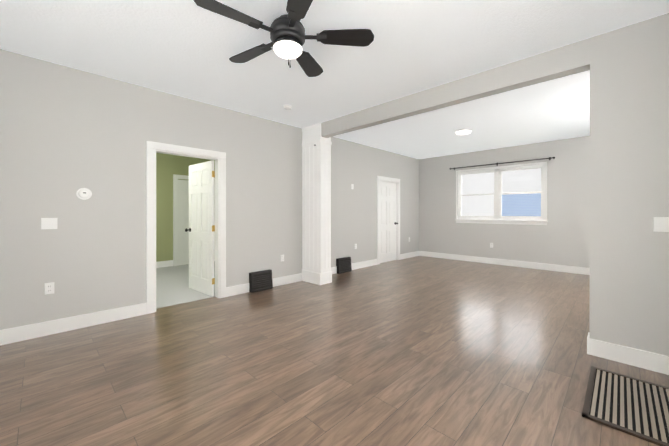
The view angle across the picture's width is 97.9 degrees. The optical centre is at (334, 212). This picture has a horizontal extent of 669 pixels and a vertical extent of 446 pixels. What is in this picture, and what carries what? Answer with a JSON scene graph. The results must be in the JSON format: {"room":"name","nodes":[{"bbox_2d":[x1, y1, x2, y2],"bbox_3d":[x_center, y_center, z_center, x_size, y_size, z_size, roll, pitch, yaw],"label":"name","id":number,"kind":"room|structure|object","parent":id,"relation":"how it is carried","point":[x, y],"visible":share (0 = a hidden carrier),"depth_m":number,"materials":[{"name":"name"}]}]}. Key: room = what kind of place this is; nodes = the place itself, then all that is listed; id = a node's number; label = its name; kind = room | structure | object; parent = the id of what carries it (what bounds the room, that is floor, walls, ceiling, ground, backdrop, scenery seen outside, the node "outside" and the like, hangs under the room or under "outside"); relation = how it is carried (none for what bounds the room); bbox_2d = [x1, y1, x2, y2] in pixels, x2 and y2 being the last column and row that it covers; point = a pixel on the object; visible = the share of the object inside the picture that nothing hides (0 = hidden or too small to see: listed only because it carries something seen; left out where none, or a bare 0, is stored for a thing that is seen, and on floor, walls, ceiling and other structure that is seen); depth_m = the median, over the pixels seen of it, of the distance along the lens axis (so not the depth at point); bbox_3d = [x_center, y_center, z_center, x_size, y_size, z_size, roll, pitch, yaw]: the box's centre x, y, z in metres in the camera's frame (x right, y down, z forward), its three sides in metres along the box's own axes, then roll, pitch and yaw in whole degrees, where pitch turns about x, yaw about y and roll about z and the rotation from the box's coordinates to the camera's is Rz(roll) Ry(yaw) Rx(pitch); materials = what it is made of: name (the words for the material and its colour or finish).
{"room":"empty living room","nodes":[
{"label":"empty living room","id":0,"kind":"room"},
{"bbox_2d":[156,153,214,261],"bbox_3d":[-4.113,-0.153,6.455,0.120,2.775,3.440,0,0,45],"label":"wall","id":1,"kind":"structure","parent":0,"point":[168,166],"depth_m":6.65,"materials":[{"name":"green paint"}]},
{"bbox_2d":[156,260,172,267],"bbox_3d":[-4.064,1.165,6.410,0.016,0.140,3.200,0,0,45],"label":"baseboard","id":2,"kind":"structure","parent":1,"relation":"attached to","point":[159,264],"depth_m":6.61,"materials":[{"name":"white wood"}]},
{"bbox_2d":[178,180,188,264],"bbox_3d":[-3.353,0.226,7.045,0.118,2.000,0.785,0,0,45],"label":"closet door leaf","id":3,"kind":"structure","parent":1,"relation":"in","point":[183,221],"depth_m":6.88,"materials":[{"name":"white wood"}]},
{"bbox_2d":[173,174,214,265],"bbox_3d":[-3.384,0.174,7.075,0.050,2.120,0.965,0,0,45],"label":"trim","id":4,"kind":"structure","parent":1,"relation":"attached to","point":[175,219],"depth_m":6.75,"materials":[{"name":"white wood"}]},
{"bbox_2d":[0,49,418,329],"bbox_3d":[-0.614,-0.151,5.378,0.120,2.775,8.810,0,0,45],"label":"wall","id":5,"kind":"structure","parent":0,"point":[67,133],"depth_m":3.37,"materials":[{"name":"grey paint"}]},
{"bbox_2d":[41,218,56,228],"bbox_3d":[-2.897,0.109,2.961,0.014,0.115,0.118,0,0,45],"label":"light switch","id":6,"kind":"object","parent":5,"relation":"attached to","point":[48,223],"visible":1,"depth_m":2.96,"materials":[{"name":"white plastic"}]},
{"bbox_2d":[45,282,53,294],"bbox_3d":[-2.899,0.769,2.963,0.009,0.115,0.072,0,0,45],"label":"electrical outlet","id":7,"kind":"object","parent":5,"relation":"attached to","point":[49,288],"visible":1,"depth_m":2.96,"materials":[{"name":"white plastic"}]},
{"bbox_2d":[0,303,146,344],"bbox_3d":[-2.936,1.169,2.921,0.016,0.140,1.808,0,0,45],"label":"baseboard","id":8,"kind":"structure","parent":5,"relation":"attached to","point":[24,332],"depth_m":3.06,"materials":[{"name":"white wood"}]},
{"bbox_2d":[76,188,91,199],"bbox_3d":[-2.702,-0.206,3.147,0.032,0.128,0.128,0,0,45],"label":"thermostat","id":9,"kind":"object","parent":5,"relation":"attached to","point":[83,193],"visible":1,"depth_m":3.14,"materials":[{"name":"white plastic"}]},
{"bbox_2d":[146,141,225,313],"bbox_3d":[-1.992,0.178,3.966,0.140,2.120,1.006,0,0,45],"label":"door frame","id":10,"kind":"structure","parent":5,"relation":"attached to","point":[154,148],"depth_m":3.83,"materials":[{"name":"white wood"}]},
{"bbox_2d":[185,160,214,295],"bbox_3d":[-2.082,0.229,4.540,0.796,2.000,0.201,0,0,41],"label":"door leaf","id":11,"kind":"structure","parent":5,"relation":"in","point":[201,229],"depth_m":4.49,"materials":[{"name":"white wood"}]},
{"bbox_2d":[249,269,272,292],"bbox_3d":[-1.173,1.087,4.660,0.092,0.300,0.380,0,0,45],"label":"air vent","id":12,"kind":"object","parent":5,"relation":"in","point":[260,280],"visible":1,"depth_m":4.62,"materials":[{"name":"black metal"}]},
{"bbox_2d":[226,273,301,296],"bbox_3d":[-1.095,1.167,4.793,0.016,0.140,1.431,0,0,45],"label":"baseboard","id":13,"kind":"structure","parent":5,"relation":"attached to","point":[244,288],"depth_m":4.86,"materials":[{"name":"white wood"}]},
{"bbox_2d":[336,257,351,273],"bbox_3d":[0.201,1.085,6.058,0.092,0.300,0.380,0,0,45],"label":"air vent","id":14,"kind":"object","parent":5,"relation":"in","point":[343,264],"visible":1,"depth_m":6.01,"materials":[{"name":"black metal"}]},
{"bbox_2d":[331,259,376,273],"bbox_3d":[0.283,1.165,6.195,0.016,0.140,2.090,0,0,45],"label":"baseboard","id":15,"kind":"structure","parent":5,"relation":"attached to","point":[362,264],"depth_m":6.49,"materials":[{"name":"white wood"}]},
{"bbox_2d":[377,176,399,264],"bbox_3d":[1.326,0.174,7.340,0.140,2.120,1.006,0,0,45],"label":"door frame","id":16,"kind":"structure","parent":5,"relation":"attached to","point":[388,179],"depth_m":7.45,"materials":[{"name":"white wood"}]},
{"bbox_2d":[380,181,397,262],"bbox_3d":[1.325,0.226,7.333,0.201,2.000,0.796,0,0,45],"label":"door leaf","id":17,"kind":"structure","parent":5,"relation":"in","point":[388,223],"depth_m":7.32,"materials":[{"name":"white wood"}]},
{"bbox_2d":[400,251,418,259],"bbox_3d":[2.080,1.163,8.022,0.016,0.140,1.024,0,0,45],"label":"baseboard","id":18,"kind":"structure","parent":5,"relation":"attached to","point":[409,255],"depth_m":7.99,"materials":[{"name":"white wood"}]},
{"bbox_2d":[0,256,668,445],"bbox_3d":[-0.019,1.285,4.795,8.290,0.104,8.810,0,0,45],"label":"floor","id":19,"kind":"structure","parent":0,"point":[422,351],"depth_m":2.34,"materials":[{"name":"laminate"}]},
{"bbox_2d":[302,123,331,284],"bbox_3d":[-0.322,-0.151,5.236,0.496,2.775,0.294,0,0,45],"label":"pilaster","id":20,"kind":"object","parent":19,"relation":"on","point":[316,207],"visible":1,"depth_m":5.11,"materials":[{"name":"white"}]},
{"bbox_2d":[582,366,668,445],"bbox_3d":[2.045,1.234,1.794,0.740,0.014,0.785,0,0,45],"label":"floor vent","id":21,"kind":"object","parent":19,"relation":"in","point":[636,407],"visible":1,"depth_m":1.87,"materials":[{"name":"black metal"}]},
{"bbox_2d":[0,0,668,158],"bbox_3d":[1.140,-1.587,3.652,5.040,0.100,8.810,0,0,45],"label":"ceiling","id":22,"kind":"structure","parent":0,"point":[188,49],"depth_m":2.81,"materials":[{"name":"white paint"}]},
{"bbox_2d":[193,0,373,76],"bbox_3d":[-0.415,-1.332,2.322,1.314,0.405,1.307,0,0,45],"label":"ceiling fan","id":23,"kind":"object","parent":22,"relation":"attached to","point":[288,36],"visible":1,"depth_m":2.27,"materials":[{"name":"black metal"}]},
{"bbox_2d":[283,105,291,109],"bbox_3d":[-0.678,-1.515,4.213,0.132,0.044,0.132,0,0,45],"label":"smoke detector","id":24,"kind":"object","parent":22,"relation":"attached to","point":[287,107],"visible":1,"depth_m":4.18,"materials":[{"name":"white plastic"}]},
{"bbox_2d":[455,129,471,134],"bbox_3d":[2.422,-1.519,5.469,0.300,0.040,0.300,0,0,45],"label":"recessed light","id":25,"kind":"object","parent":22,"relation":"in","point":[462,131],"visible":1,"depth_m":5.42,"materials":[{"name":"white"}]},
{"bbox_2d":[321,38,589,137],"bbox_3d":[0.882,-1.422,3.993,3.953,0.231,0.145,0,0,45],"label":"header beam","id":26,"kind":"structure","parent":0,"point":[565,61],"depth_m":3.22,"materials":[{"name":"grey paint"}]},
{"bbox_2d":[419,135,589,267],"bbox_3d":[4.187,-0.153,6.751,4.800,2.775,0.120,0,0,45],"label":"wall","id":27,"kind":"structure","parent":0,"point":[562,237],"depth_m":6.61,"materials":[{"name":"grey paint"}]},
{"bbox_2d":[455,162,547,224],"bbox_3d":[3.907,-0.418,6.980,1.980,1.365,0.125,0,0,45],"label":"double window","id":28,"kind":"structure","parent":27,"relation":"in","point":[497,217],"depth_m":6.94,"materials":[{"name":"white"}]},
{"bbox_2d":[450,157,554,169],"bbox_3d":[3.856,-1.161,6.927,2.244,0.070,0.092,0,0,45],"label":"curtain rod","id":29,"kind":"object","parent":27,"relation":"attached to","point":[549,158],"visible":1,"depth_m":6.80,"materials":[{"name":"black metal"}]},
{"bbox_2d":[419,251,589,274],"bbox_3d":[4.139,1.165,6.705,4.800,0.140,0.016,0,0,45],"label":"baseboard","id":30,"kind":"structure","parent":27,"relation":"attached to","point":[559,268],"depth_m":6.72,"materials":[{"name":"white wood"}]},
{"bbox_2d":[590,13,668,355],"bbox_3d":[2.593,-0.147,2.312,0.847,2.775,0.145,0,0,45],"label":"wall","id":31,"kind":"structure","parent":0,"point":[629,177],"depth_m":2.38,"materials":[{"name":"grey paint"}]},
{"bbox_2d":[587,338,668,374],"bbox_3d":[2.531,1.170,2.262,0.863,0.140,0.016,0,0,45],"label":"baseboard","id":32,"kind":"structure","parent":31,"relation":"attached to","point":[652,361],"depth_m":2.38,"materials":[{"name":"white wood"}]},
{"bbox_2d":[653,217,668,231],"bbox_3d":[2.547,0.090,2.246,0.118,0.115,0.014,0,0,45],"label":"light switch","id":33,"kind":"object","parent":31,"relation":"attached to","point":[660,224],"visible":1,"depth_m":2.26,"materials":[{"name":"white plastic"}]},
{"label":"outside","id":34,"kind":"structure","parent":0,"visible":0},
{"bbox_2d":[462,168,540,215],"bbox_3d":[6.982,-0.428,16.582,19.000,3.300,6.400,0,0,45],"label":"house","id":35,"kind":"structure","parent":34,"point":[466,182],"depth_m":12.07,"materials":[{"name":"white"}]}
]}

